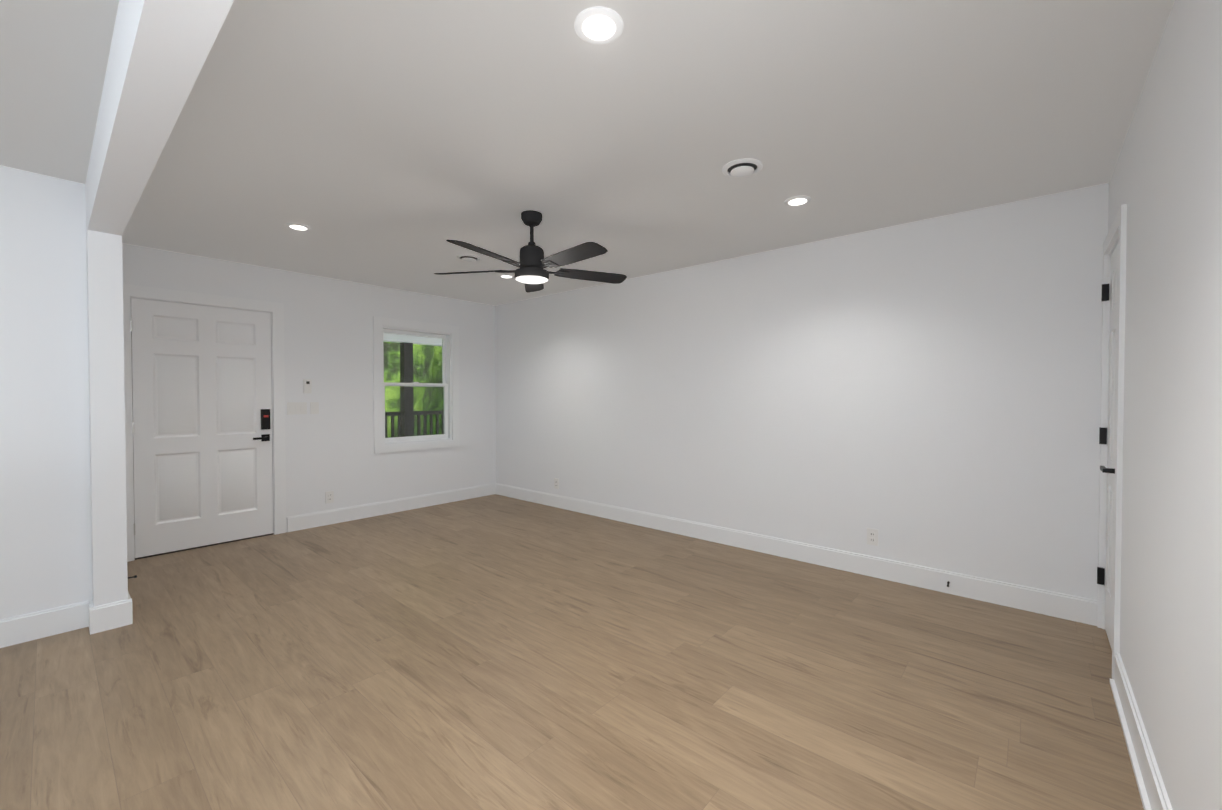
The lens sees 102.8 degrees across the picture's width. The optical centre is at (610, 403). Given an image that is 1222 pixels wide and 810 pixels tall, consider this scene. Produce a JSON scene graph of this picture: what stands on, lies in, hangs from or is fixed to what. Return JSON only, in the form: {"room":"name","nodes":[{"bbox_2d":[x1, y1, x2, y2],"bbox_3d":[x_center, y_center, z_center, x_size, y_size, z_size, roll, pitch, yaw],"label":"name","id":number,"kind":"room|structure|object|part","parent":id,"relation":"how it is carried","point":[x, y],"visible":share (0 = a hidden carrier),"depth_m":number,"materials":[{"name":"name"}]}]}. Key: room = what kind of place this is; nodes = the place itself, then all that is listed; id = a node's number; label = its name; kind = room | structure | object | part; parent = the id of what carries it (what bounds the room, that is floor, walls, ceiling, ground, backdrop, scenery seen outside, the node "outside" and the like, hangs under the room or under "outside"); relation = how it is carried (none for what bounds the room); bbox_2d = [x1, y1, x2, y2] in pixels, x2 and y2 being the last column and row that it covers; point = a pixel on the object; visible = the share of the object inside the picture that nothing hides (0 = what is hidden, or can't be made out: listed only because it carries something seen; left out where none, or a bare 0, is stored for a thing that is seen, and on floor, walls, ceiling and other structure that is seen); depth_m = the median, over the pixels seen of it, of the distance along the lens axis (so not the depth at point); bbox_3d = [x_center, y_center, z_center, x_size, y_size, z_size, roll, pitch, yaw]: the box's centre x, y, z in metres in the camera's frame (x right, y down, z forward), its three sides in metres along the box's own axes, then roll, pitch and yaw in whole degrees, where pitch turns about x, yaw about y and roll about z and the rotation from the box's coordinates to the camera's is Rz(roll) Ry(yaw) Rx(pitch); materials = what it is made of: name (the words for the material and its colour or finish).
{"room":"empty living room","nodes":[
{"label":"empty living room","id":0,"kind":"room"},
{"bbox_2d":[0,165,91,619],"bbox_3d":[-3.970,0.034,1.552,0.115,2.445,3.152,1,1,41],"label":"wall","id":1,"kind":"structure","parent":0,"point":[45,534],"depth_m":2.58,"materials":[{"name":"white paint"}]},
{"bbox_2d":[0,601,99,647],"bbox_3d":[-3.911,1.187,1.539,0.016,0.140,3.122,1,1,41],"label":"baseboard","id":2,"kind":"structure","parent":1,"relation":"attached to","point":[49,622],"depth_m":2.59,"materials":[{"name":"white paint"}]},
{"bbox_2d":[86,230,127,606],"bbox_3d":[-3.298,0.149,3.142,1.455,2.164,0.131,1,1,41],"label":"wall","id":3,"kind":"structure","parent":0,"point":[104,260],"depth_m":2.66,"materials":[{"name":"white paint"}]},
{"bbox_2d":[116,592,132,626],"bbox_3d":[-3.244,1.160,3.209,1.471,0.140,0.017,1,1,41],"label":"baseboard","id":4,"kind":"structure","parent":3,"relation":"attached to","point":[118,613],"depth_m":2.71,"materials":[{"name":"white paint"}]},
{"bbox_2d":[85,0,233,235],"bbox_3d":[-1.737,-1.052,1.775,5.580,0.281,0.131,1,1,41],"label":"header beam","id":5,"kind":"structure","parent":0,"point":[159,52],"depth_m":1.47,"materials":[{"name":"white paint"}]},
{"bbox_2d":[122,243,495,531],"bbox_3d":[-3.783,-0.002,3.806,0.150,2.445,7.110,1,1,41],"label":"wall","id":6,"kind":"structure","parent":0,"point":[328,337],"depth_m":4.95,"materials":[{"name":"white paint"}]},
{"bbox_2d":[130,298,272,557],"bbox_3d":[-3.408,0.192,4.124,0.106,2.023,0.928,1,1,41],"label":"entry door","id":7,"kind":"structure","parent":6,"relation":"in","point":[202,421],"depth_m":4.09,"materials":[{"name":"white paint"}]},
{"bbox_2d":[123,284,285,561],"bbox_3d":[-3.457,0.148,4.172,0.168,2.133,1.110,1,1,41],"label":"door frame","id":8,"kind":"structure","parent":6,"relation":"attached to","point":[275,310],"depth_m":4.25,"materials":[{"name":"white paint"}]},
{"bbox_2d":[287,402,306,414],"bbox_3d":[-2.973,0.049,4.621,0.012,0.115,0.163,1,1,41],"label":"switch plate","id":9,"kind":"object","parent":6,"relation":"attached to","point":[293,408],"visible":1,"depth_m":4.62,"materials":[{"name":"white plastic"}]},
{"bbox_2d":[303,379,311,392],"bbox_3d":[-2.911,-0.161,4.681,0.024,0.135,0.067,1,1,41],"label":"switch","id":10,"kind":"object","parent":6,"relation":"attached to","point":[307,386],"visible":1,"depth_m":4.67,"materials":[{"name":"white plastic"}]},
{"bbox_2d":[325,491,333,503],"bbox_3d":[-2.794,0.934,4.844,0.010,0.115,0.072,1,1,41],"label":"electrical outlet","id":11,"kind":"object","parent":6,"relation":"attached to","point":[329,496],"visible":1,"depth_m":4.84,"materials":[{"name":"white plastic"}]},
{"bbox_2d":[287,483,495,531],"bbox_3d":[-2.273,1.124,5.446,0.016,0.140,2.322,1,1,41],"label":"baseboard","id":12,"kind":"structure","parent":6,"relation":"attached to","point":[311,520],"depth_m":5.24,"materials":[{"name":"white paint"}]},
{"bbox_2d":[373,316,459,453],"bbox_3d":[-2.232,-0.198,5.582,0.172,1.450,1.010,1,1,41],"label":"window","id":13,"kind":"structure","parent":6,"relation":"in","point":[452,340],"depth_m":5.57,"materials":[{"name":"white paint"}]},
{"bbox_3d":[-2.247,-0.196,5.596,0.068,1.235,0.790,1,1,41],"label":"window sash","id":14,"kind":"part","parent":13,"relation":"part of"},
{"bbox_2d":[0,494,1143,809],"bbox_3d":[-1.615,1.300,1.954,5.880,0.100,7.110,1,1,41],"label":"floor","id":15,"kind":"structure","parent":0,"point":[494,652],"depth_m":2.15,"materials":[{"name":"brown wood"}]},
{"bbox_2d":[0,0,1173,304],"bbox_3d":[-1.615,-1.270,1.913,5.880,0.150,7.110,1,1,41],"label":"ceiling","id":16,"kind":"structure","parent":0,"point":[394,144],"depth_m":2.08,"materials":[{"name":"grey paint"}]},
{"bbox_2d":[285,223,311,230],"bbox_3d":[-2.157,-1.214,3.367,0.156,0.007,0.156,1,1,41],"label":"recessed light","id":17,"kind":"object","parent":16,"relation":"in","point":[298,227],"visible":1,"depth_m":3.36,"materials":[{"name":"white paint"}]},
{"bbox_2d":[456,254,480,261],"bbox_3d":[-1.202,-1.214,4.121,0.204,0.032,0.204,1,1,41],"label":"ceiling vent","id":18,"kind":"object","parent":16,"relation":"in","point":[468,258],"visible":1,"depth_m":4.09,"materials":[{"name":"white paint"}]},
{"bbox_2d":[499,274,513,278],"bbox_3d":[-1.018,-1.237,4.762,0.156,0.007,0.156,1,1,41],"label":"recessed light","id":19,"kind":"object","parent":16,"relation":"in","point":[507,276],"visible":0.96,"depth_m":4.75,"materials":[{"name":"white paint"}]},
{"bbox_2d":[434,210,626,292],"bbox_3d":[-0.494,-0.997,3.100,1.265,0.432,1.285,1,1,41],"label":"ceiling fan","id":20,"kind":"object","parent":16,"relation":"hanging from","point":[531,273],"visible":1,"depth_m":3.07,"materials":[{"name":"black metal"}]},
{"bbox_2d":[574,6,623,44],"bbox_3d":[-0.038,-1.185,1.537,0.156,0.007,0.156,1,1,41],"label":"recessed light","id":21,"kind":"object","parent":16,"relation":"in","point":[598,25],"visible":1,"depth_m":1.53,"materials":[{"name":"white paint"}]},
{"bbox_2d":[722,158,762,177],"bbox_3d":[0.672,-1.188,2.497,0.204,0.032,0.204,1,1,41],"label":"ceiling vent","id":22,"kind":"object","parent":16,"relation":"in","point":[743,167],"visible":1,"depth_m":2.47,"materials":[{"name":"white paint"}]},
{"bbox_2d":[784,195,811,206],"bbox_3d":[1.116,-1.207,2.919,0.156,0.007,0.156,1,1,41],"label":"recessed light","id":23,"kind":"object","parent":16,"relation":"in","point":[795,201],"visible":0.98,"depth_m":2.91,"materials":[{"name":"white paint"}]},
{"bbox_2d":[495,183,1108,599],"bbox_3d":[0.717,-0.014,4.518,5.730,2.445,0.150,1,1,41],"label":"wall","id":24,"kind":"structure","parent":0,"point":[923,393],"depth_m":3.51,"materials":[{"name":"white paint"}]},
{"bbox_2d":[554,478,558,488],"bbox_3d":[-0.626,0.922,5.588,0.072,0.115,0.010,1,1,41],"label":"electrical outlet","id":25,"kind":"object","parent":24,"relation":"attached to","point":[556,483],"visible":1,"depth_m":5.58,"materials":[{"name":"white plastic"}]},
{"bbox_2d":[496,483,1097,625],"bbox_3d":[0.606,1.139,4.523,5.580,0.140,0.016,1,1,41],"label":"baseboard","id":26,"kind":"structure","parent":24,"relation":"attached to","point":[1059,605],"depth_m":3.52,"materials":[{"name":"white paint"}]},
{"bbox_2d":[867,528,877,545],"bbox_3d":[1.849,0.946,3.450,0.072,0.115,0.010,1,1,41],"label":"electrical outlet","id":27,"kind":"object","parent":24,"relation":"attached to","point":[872,536],"visible":1,"depth_m":3.45,"materials":[{"name":"white plastic"}]},
{"bbox_2d":[1108,0,1221,809],"bbox_3d":[0.505,0.059,0.005,0.150,2.445,6.960,1,1,41],"label":"wall","id":28,"kind":"structure","parent":0,"point":[1165,183],"depth_m":1.36,"materials":[{"name":"white paint"}]},
{"bbox_2d":[1097,242,1118,648],"bbox_3d":[2.498,0.219,2.438,0.095,2.023,0.614,1,1,41],"label":"closet door","id":29,"kind":"structure","parent":28,"relation":"in","point":[1109,470],"depth_m":2.54,"materials":[{"name":"white paint"}]},
{"bbox_2d":[1097,204,1126,678],"bbox_3d":[2.538,0.185,2.375,0.168,2.117,0.716,1,1,41],"label":"door frame","id":30,"kind":"structure","parent":28,"relation":"attached to","point":[1117,233],"depth_m":2.19,"materials":[{"name":"white paint"}]},
{"bbox_2d":[1110,653,1172,809],"bbox_3d":[1.322,1.194,1.108,0.030,0.140,2.804,1,1,41],"label":"baseboard","id":31,"kind":"structure","parent":28,"relation":"attached to","point":[1152,790],"depth_m":1.68,"materials":[{"name":"white paint"}]},
{"bbox_3d":[-22.902,1.102,33.019,61.850,0.300,100.000,1,1,41],"label":"ground","id":32,"kind":"structure","parent":0,"visible":0},
{"bbox_2d":[383,341,443,437],"bbox_3d":[-8.532,-4.288,18.341,17.954,14.188,33.217,1,1,41],"label":"trees","id":33,"kind":"object","parent":32,"relation":"on","point":[427,351],"depth_m":11.58,"materials":[{"name":"green plant"}]},
{"label":"outside","id":34,"kind":"structure","parent":0,"visible":0},
{"bbox_2d":[383,333,443,437],"bbox_3d":[-3.074,-0.060,6.623,2.440,2.970,18.000,1,1,41],"label":"porch","id":35,"kind":"object","parent":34,"point":[406,396],"depth_m":7.56,"materials":[{"name":"black wood"}]}
]}

